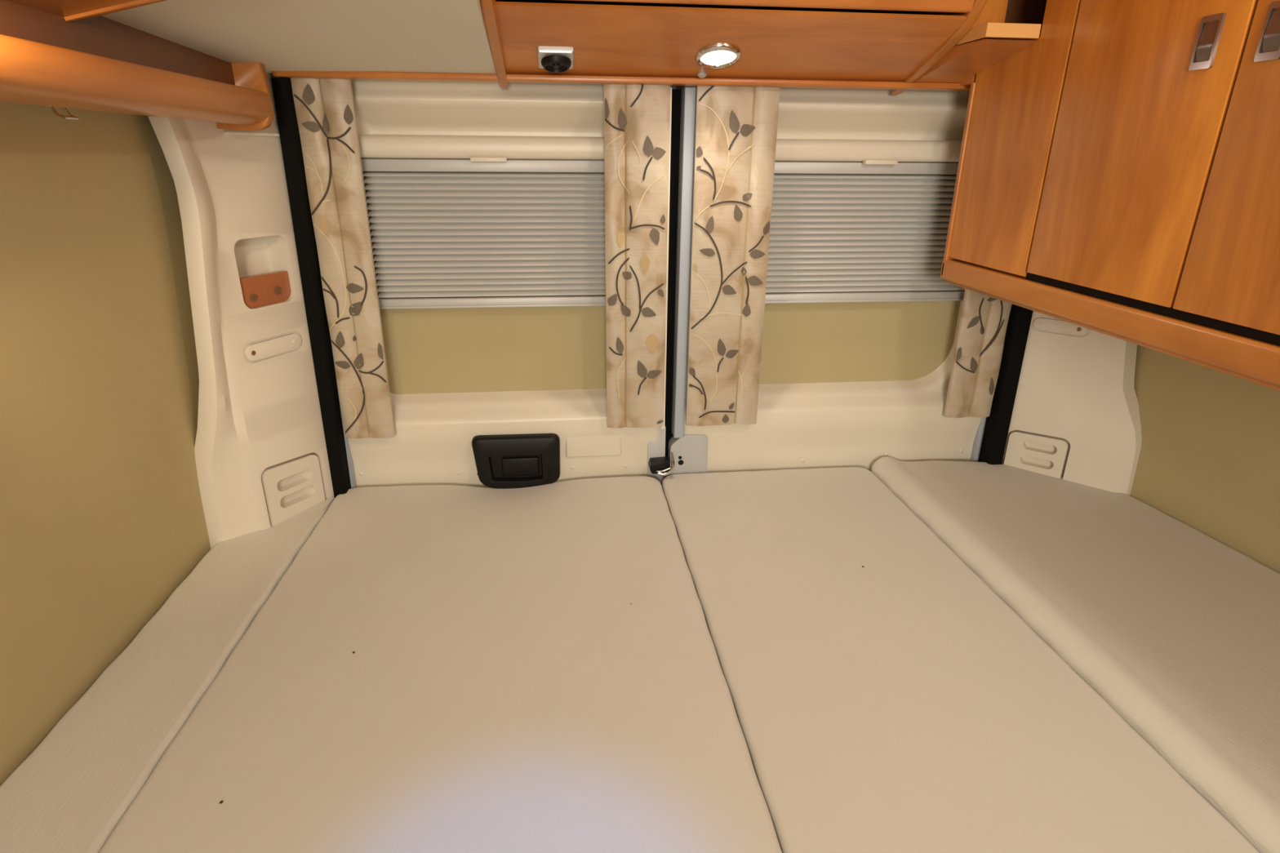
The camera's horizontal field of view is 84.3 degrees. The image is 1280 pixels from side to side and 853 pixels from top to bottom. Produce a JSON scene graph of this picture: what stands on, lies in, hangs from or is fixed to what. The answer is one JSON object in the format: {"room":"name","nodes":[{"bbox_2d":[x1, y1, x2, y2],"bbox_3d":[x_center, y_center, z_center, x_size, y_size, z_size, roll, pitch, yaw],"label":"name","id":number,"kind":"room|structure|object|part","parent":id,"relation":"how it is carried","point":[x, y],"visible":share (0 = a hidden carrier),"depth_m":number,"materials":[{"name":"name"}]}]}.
{"room":"vehicle interior","nodes":[
{"label":"vehicle interior","id":0,"kind":"room"},
{"bbox_2d":[0,102,211,786],"bbox_3d":[-0.598,0.541,-0.187,0.177,1.974,3.482,-2,21,-6],"label":"wall","id":1,"kind":"structure","parent":0,"point":[102,517],"depth_m":0.95,"materials":[{"name":"paint"}]},
{"bbox_2d":[4,0,166,22],"bbox_3d":[-0.439,-0.452,0.319,0.367,0.369,0.828,-2,21,-6],"label":"locker","id":2,"kind":"object","parent":1,"relation":"attached to","point":[73,11],"visible":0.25,"depth_m":0.73,"materials":[{"name":"brown wood"}]},
{"bbox_2d":[0,0,279,136],"bbox_3d":[-0.625,-0.356,0.631,0.168,0.150,1.292,-2,21,-6],"label":"wall shelf","id":3,"kind":"object","parent":1,"relation":"attached to","point":[100,63],"visible":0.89,"depth_m":0.79,"materials":[{"name":"brown wood"}]},
{"bbox_2d":[48,106,78,119],"bbox_3d":[-0.704,-0.385,0.860,0.021,0.022,0.048,-2,21,-6],"label":"coat hook","id":4,"kind":"object","parent":3,"relation":"attached to","point":[69,116],"visible":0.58,"depth_m":0.86,"materials":[{"name":"silver metal"}]},
{"bbox_2d":[147,72,334,548],"bbox_3d":[-0.735,-0.095,1.363,0.190,1.068,0.313,-2,21,-6],"label":"trim","id":5,"kind":"structure","parent":1,"relation":"attached to","point":[261,457],"depth_m":1.27,"materials":[{"name":"beige plastic"}]},
{"bbox_3d":[-0.681,-0.149,1.317,0.005,0.030,0.124,9,22,20],"label":"plate","id":6,"kind":"part","parent":5,"relation":"part of","materials":[{"name":"beige plastic"}]},
{"bbox_2d":[271,71,970,91],"bbox_3d":[0.028,-0.633,1.297,1.326,0.011,0.039,-2,21,-6],"label":"trim","id":7,"kind":"structure","parent":1,"relation":"attached to","point":[391,76],"depth_m":1.28,"materials":[{"name":"brown wood"}]},
{"bbox_2d":[290,78,395,438],"bbox_3d":[-0.567,-0.300,1.367,0.100,0.692,0.020,-2,21,-6],"label":"curtain","id":8,"kind":"object","parent":7,"relation":"hanging from","point":[325,110],"visible":0.98,"depth_m":1.35,"materials":[{"name":"fabric"}]},
{"bbox_2d":[603,84,670,428],"bbox_3d":[-0.007,-0.319,1.427,0.124,0.685,0.021,-2,21,-6],"label":"curtain","id":9,"kind":"object","parent":7,"relation":"hanging from","point":[637,117],"visible":0.98,"depth_m":1.41,"materials":[{"name":"fabric"}]},
{"bbox_2d":[943,288,1012,417],"bbox_3d":[0.759,-0.344,1.510,0.107,0.688,0.020,-2,21,-6],"label":"curtain","id":10,"kind":"object","parent":7,"relation":"hanging from","point":[984,319],"visible":0.41,"depth_m":1.58,"materials":[{"name":"fabric"}]},
{"bbox_2d":[101,0,496,74],"bbox_3d":[0.347,-0.217,-0.272,2.006,0.347,3.720,-2,21,-6],"label":"ceiling","id":11,"kind":"structure","parent":0,"point":[411,36],"depth_m":1.01,"materials":[{"name":"beige"}]},
{"bbox_2d":[480,0,986,94],"bbox_3d":[0.148,-0.752,1.104,0.774,0.389,0.375,-2,21,-6],"label":"locker","id":12,"kind":"object","parent":11,"relation":"attached to","point":[828,40],"visible":0.94,"depth_m":1.16,"materials":[{"name":"brown wood"}]},
{"bbox_3d":[-0.227,-0.737,1.057,0.016,0.389,0.362,-2,21,-6],"label":"panel","id":13,"kind":"part","parent":12,"relation":"part of","materials":[{"name":"brown wood"}]},
{"bbox_2d":[537,45,573,72],"bbox_3d":[-0.143,-0.624,1.200,0.061,0.038,0.060,-2,21,-6],"label":"spotlight","id":14,"kind":"object","parent":12,"relation":"attached to","point":[552,59],"visible":1,"depth_m":1.18,"materials":[{"name":"black plastic"}]},
{"bbox_2d":[695,43,741,78],"bbox_3d":[0.133,-0.636,1.230,0.079,0.046,0.107,-2,21,-6],"label":"recessed light","id":15,"kind":"object","parent":12,"relation":"attached to","point":[716,55],"visible":1,"depth_m":1.21,"materials":[{"name":"white glass"}]},
{"bbox_2d":[697,69,706,78],"bbox_3d":[0.112,-0.636,1.275,0.018,0.014,0.019,-2,21,-6],"label":"switch","id":16,"kind":"object","parent":15,"relation":"attached to","point":[702,73],"depth_m":1.27,"materials":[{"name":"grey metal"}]},
{"bbox_3d":[0.160,-0.768,1.004,0.736,0.288,0.060,-2,21,-6],"label":"locker door","id":17,"kind":"part","parent":12,"relation":"part of","materials":[{"name":"brown wood"}]},
{"bbox_3d":[0.520,-0.775,1.169,0.019,0.388,0.321,-2,21,-6],"label":"panel","id":18,"kind":"part","parent":12,"relation":"part of","materials":[{"name":"brown wood"}]},
{"bbox_2d":[915,0,1041,85],"bbox_3d":[0.615,-0.787,1.188,0.172,0.377,0.255,-2,21,-6],"label":"corner shelf","id":19,"kind":"object","parent":11,"relation":"attached to","point":[990,40],"visible":0.65,"depth_m":1.19,"materials":[{"name":"brown wood"}]},
{"bbox_3d":[0.613,-0.636,1.248,0.172,0.052,0.252,-2,21,-6],"label":"panel","id":20,"kind":"part","parent":19,"relation":"part of","materials":[{"name":"brown wood"}]},
{"bbox_3d":[0.576,-0.814,1.157,0.090,0.305,0.014,-2,21,-6],"label":"panel","id":21,"kind":"part","parent":19,"relation":"part of","materials":[{"name":"brown wood"}]},
{"bbox_2d":[1129,344,1279,573],"bbox_3d":[1.240,0.480,0.011,0.245,1.974,3.482,-2,21,-6],"label":"wall","id":22,"kind":"structure","parent":0,"point":[1209,460],"depth_m":1.35,"materials":[{"name":"plastic"}]},
{"bbox_2d":[1001,311,1142,495],"bbox_3d":[0.975,-0.156,1.559,0.248,1.068,0.288,-2,21,-6],"label":"trim","id":23,"kind":"structure","parent":22,"relation":"attached to","point":[1075,416],"depth_m":1.54,"materials":[{"name":"beige plastic"}]},
{"bbox_3d":[0.901,-0.215,1.518,0.103,0.025,0.005,18,27,38],"label":"plate","id":24,"kind":"part","parent":23,"relation":"part of","materials":[{"name":"beige plastic"}]},
{"bbox_2d":[940,0,1279,391],"bbox_3d":[0.841,-0.429,0.782,0.337,0.724,1.160,-2,21,-6],"label":"locker","id":25,"kind":"object","parent":22,"relation":"attached to","point":[1118,172],"visible":0.96,"depth_m":0.94,"materials":[{"name":"brown wood"}]},
{"bbox_3d":[0.634,-0.608,1.173,0.015,0.673,0.248,-2,21,-6],"label":"panel","id":26,"kind":"part","parent":25,"relation":"part of","materials":[{"name":"brown wood"}]},
{"bbox_3d":[0.838,-0.113,0.903,0.337,0.047,1.160,-2,21,-6],"label":"rail","id":27,"kind":"part","parent":25,"relation":"part of","materials":[{"name":"brown wood"}]},
{"bbox_3d":[0.664,-0.513,0.915,0.014,0.665,0.293,-2,21,-6],"label":"locker door","id":28,"kind":"part","parent":25,"relation":"part of","materials":[{"name":"brown wood"}]},
{"bbox_3d":[0.667,-0.451,0.831,0.004,0.057,0.030,-2,21,-6],"label":"handle","id":29,"kind":"part","parent":25,"relation":"part of","materials":[{"name":"silver metal"}]},
{"bbox_3d":[0.697,-0.408,0.640,0.014,0.665,0.290,-2,21,-6],"label":"locker door","id":30,"kind":"part","parent":25,"relation":"part of","materials":[{"name":"brown wood"}]},
{"bbox_3d":[0.676,-0.421,0.752,0.004,0.057,0.030,-2,21,-6],"label":"handle","id":31,"kind":"part","parent":25,"relation":"part of","materials":[{"name":"silver metal"}]},
{"bbox_3d":[0.136,-0.169,1.703,2.006,1.960,0.041,-2,21,-6],"label":"wall","id":32,"kind":"structure","parent":0,"visible":0},
{"bbox_2d":[271,78,356,497],"bbox_3d":[-0.641,-0.086,1.469,0.049,1.141,0.088,-2,21,-6],"label":"door frame","id":33,"kind":"structure","parent":32,"relation":"attached to","point":[290,138],"depth_m":1.36,"materials":[{"name":"black rubber"}]},
{"bbox_2d":[357,134,605,309],"bbox_3d":[-0.295,-0.410,1.436,0.509,0.334,0.071,-2,21,-6],"label":"blind","id":34,"kind":"object","parent":32,"relation":"attached to","point":[488,229],"visible":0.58,"depth_m":1.43,"materials":[{"name":"beige plastic"}]},
{"bbox_3d":[-0.293,-0.511,1.387,0.496,0.022,0.015,-2,21,-6],"label":"rail","id":35,"kind":"part","parent":34,"relation":"part of","materials":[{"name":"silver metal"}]},
{"bbox_3d":[-0.294,-0.262,1.484,0.494,0.019,0.027,-2,21,-6],"label":"rail","id":36,"kind":"part","parent":34,"relation":"part of","materials":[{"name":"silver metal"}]},
{"bbox_2d":[288,78,675,488],"bbox_3d":[-0.289,-0.184,1.530,0.724,1.217,0.176,-2,21,-6],"label":"door","id":37,"kind":"structure","parent":32,"relation":"in","point":[508,397],"depth_m":1.54,"materials":[{"name":"beige plastic"}]},
{"bbox_3d":[-0.302,-0.176,1.547,0.528,0.238,0.007,-2,21,-6],"label":"window panel","id":38,"kind":"part","parent":37,"relation":"part of","materials":[{"name":"plastic"}]},
{"bbox_3d":[-0.273,0.075,1.577,0.191,0.128,0.042,-2,21,-6],"label":"handle","id":39,"kind":"part","parent":37,"relation":"part of","materials":[{"name":"black plastic"}]},
{"bbox_3d":[-0.266,0.089,1.574,0.082,0.044,0.009,-2,21,-6],"label":"pull lever","id":40,"kind":"part","parent":37,"relation":"part of","materials":[{"name":"black plastic"}]},
{"bbox_3d":[-0.105,0.029,1.592,0.124,0.078,0.022,-2,21,-6],"label":"label plate","id":41,"kind":"part","parent":37,"relation":"part of","materials":[{"name":"beige plastic"}]},
{"bbox_3d":[0.035,0.109,1.653,0.041,0.246,0.038,-2,21,-6],"label":"latch plate","id":42,"kind":"part","parent":37,"relation":"part of","materials":[{"name":"grey paint"}]},
{"bbox_2d":[660,87,696,477],"bbox_3d":[0.070,-0.124,1.582,0.054,1.141,0.094,-2,21,-6],"label":"door frame","id":43,"kind":"structure","parent":32,"relation":"attached to","point":[687,95],"depth_m":1.46,"materials":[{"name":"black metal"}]},
{"bbox_2d":[685,85,780,426],"bbox_3d":[0.184,-0.325,1.448,0.158,0.687,0.020,-2,21,-6],"label":"curtain","id":44,"kind":"object","parent":32,"relation":"hanging from","point":[736,126],"visible":0.99,"depth_m":1.43,"materials":[{"name":"fabric"}]},
{"bbox_2d":[667,85,982,475],"bbox_3d":[0.443,-0.214,1.625,0.764,1.217,0.141,-2,21,-6],"label":"door","id":45,"kind":"structure","parent":32,"relation":"in","point":[842,384],"depth_m":1.63,"materials":[{"name":"beige plastic"}]},
{"bbox_3d":[0.111,0.117,1.660,0.090,0.228,0.041,-2,21,-6],"label":"latch plate","id":46,"kind":"part","parent":45,"relation":"part of","materials":[{"name":"grey paint"}]},
{"bbox_3d":[0.494,-0.203,1.633,0.512,0.238,0.007,-2,21,-6],"label":"window panel","id":47,"kind":"part","parent":45,"relation":"part of","materials":[{"name":"plastic"}]},
{"bbox_2d":[764,138,964,303],"bbox_3d":[0.492,-0.437,1.521,0.492,0.334,0.071,-2,21,-6],"label":"blind","id":48,"kind":"object","parent":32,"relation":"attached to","point":[873,229],"visible":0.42,"depth_m":1.51,"materials":[{"name":"beige plastic"}]},
{"bbox_3d":[0.494,-0.288,1.569,0.477,0.019,0.027,-2,21,-6],"label":"rail","id":49,"kind":"part","parent":48,"relation":"part of","materials":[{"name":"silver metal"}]},
{"bbox_3d":[0.495,-0.538,1.472,0.480,0.022,0.015,-2,21,-6],"label":"rail","id":50,"kind":"part","parent":48,"relation":"part of","materials":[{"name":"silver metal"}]},
{"bbox_2d":[969,304,1032,464],"bbox_3d":[0.831,-0.135,1.628,0.050,1.141,0.088,-2,21,-6],"label":"door frame","id":51,"kind":"structure","parent":32,"relation":"attached to","point":[997,426],"depth_m":1.61,"materials":[{"name":"black rubber"}]},
{"bbox_3d":[0.282,1.424,0.361,2.448,0.054,3.944,-2,21,-6],"label":"floor","id":52,"kind":"structure","parent":0,"visible":0},
{"bbox_3d":[0.211,0.859,0.905,1.865,0.613,1.482,-2,21,-6],"label":"box","id":53,"kind":"object","parent":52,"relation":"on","visible":0},
{"bbox_2d":[0,497,333,852],"bbox_3d":[-0.641,0.503,0.751,0.168,0.146,1.657,-2,21,-6],"label":"mattress section","id":54,"kind":"object","parent":53,"relation":"on","point":[72,792],"visible":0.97,"depth_m":0.93,"materials":[{"name":"beige fabric"}]},
{"bbox_2d":[98,475,782,852],"bbox_3d":[-0.219,0.486,0.819,0.728,0.136,1.700,-2,21,-6],"label":"mattress section","id":55,"kind":"object","parent":53,"relation":"on","point":[503,688],"visible":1,"depth_m":0.94,"materials":[{"name":"beige fabric"}]},
{"bbox_2d":[662,466,1259,852],"bbox_3d":[0.392,0.465,0.885,0.510,0.136,1.702,-2,21,-6],"label":"mattress section","id":56,"kind":"object","parent":53,"relation":"on","point":[895,703],"visible":0.94,"depth_m":0.95,"materials":[{"name":"beige fabric"}]},
{"bbox_2d":[871,456,1279,852],"bbox_3d":[0.906,0.432,0.936,0.548,0.152,1.704,-2,21,-6],"label":"mattress section","id":57,"kind":"object","parent":53,"relation":"on","point":[1176,628],"visible":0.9,"depth_m":1.14,"materials":[{"name":"beige fabric"}]}
]}

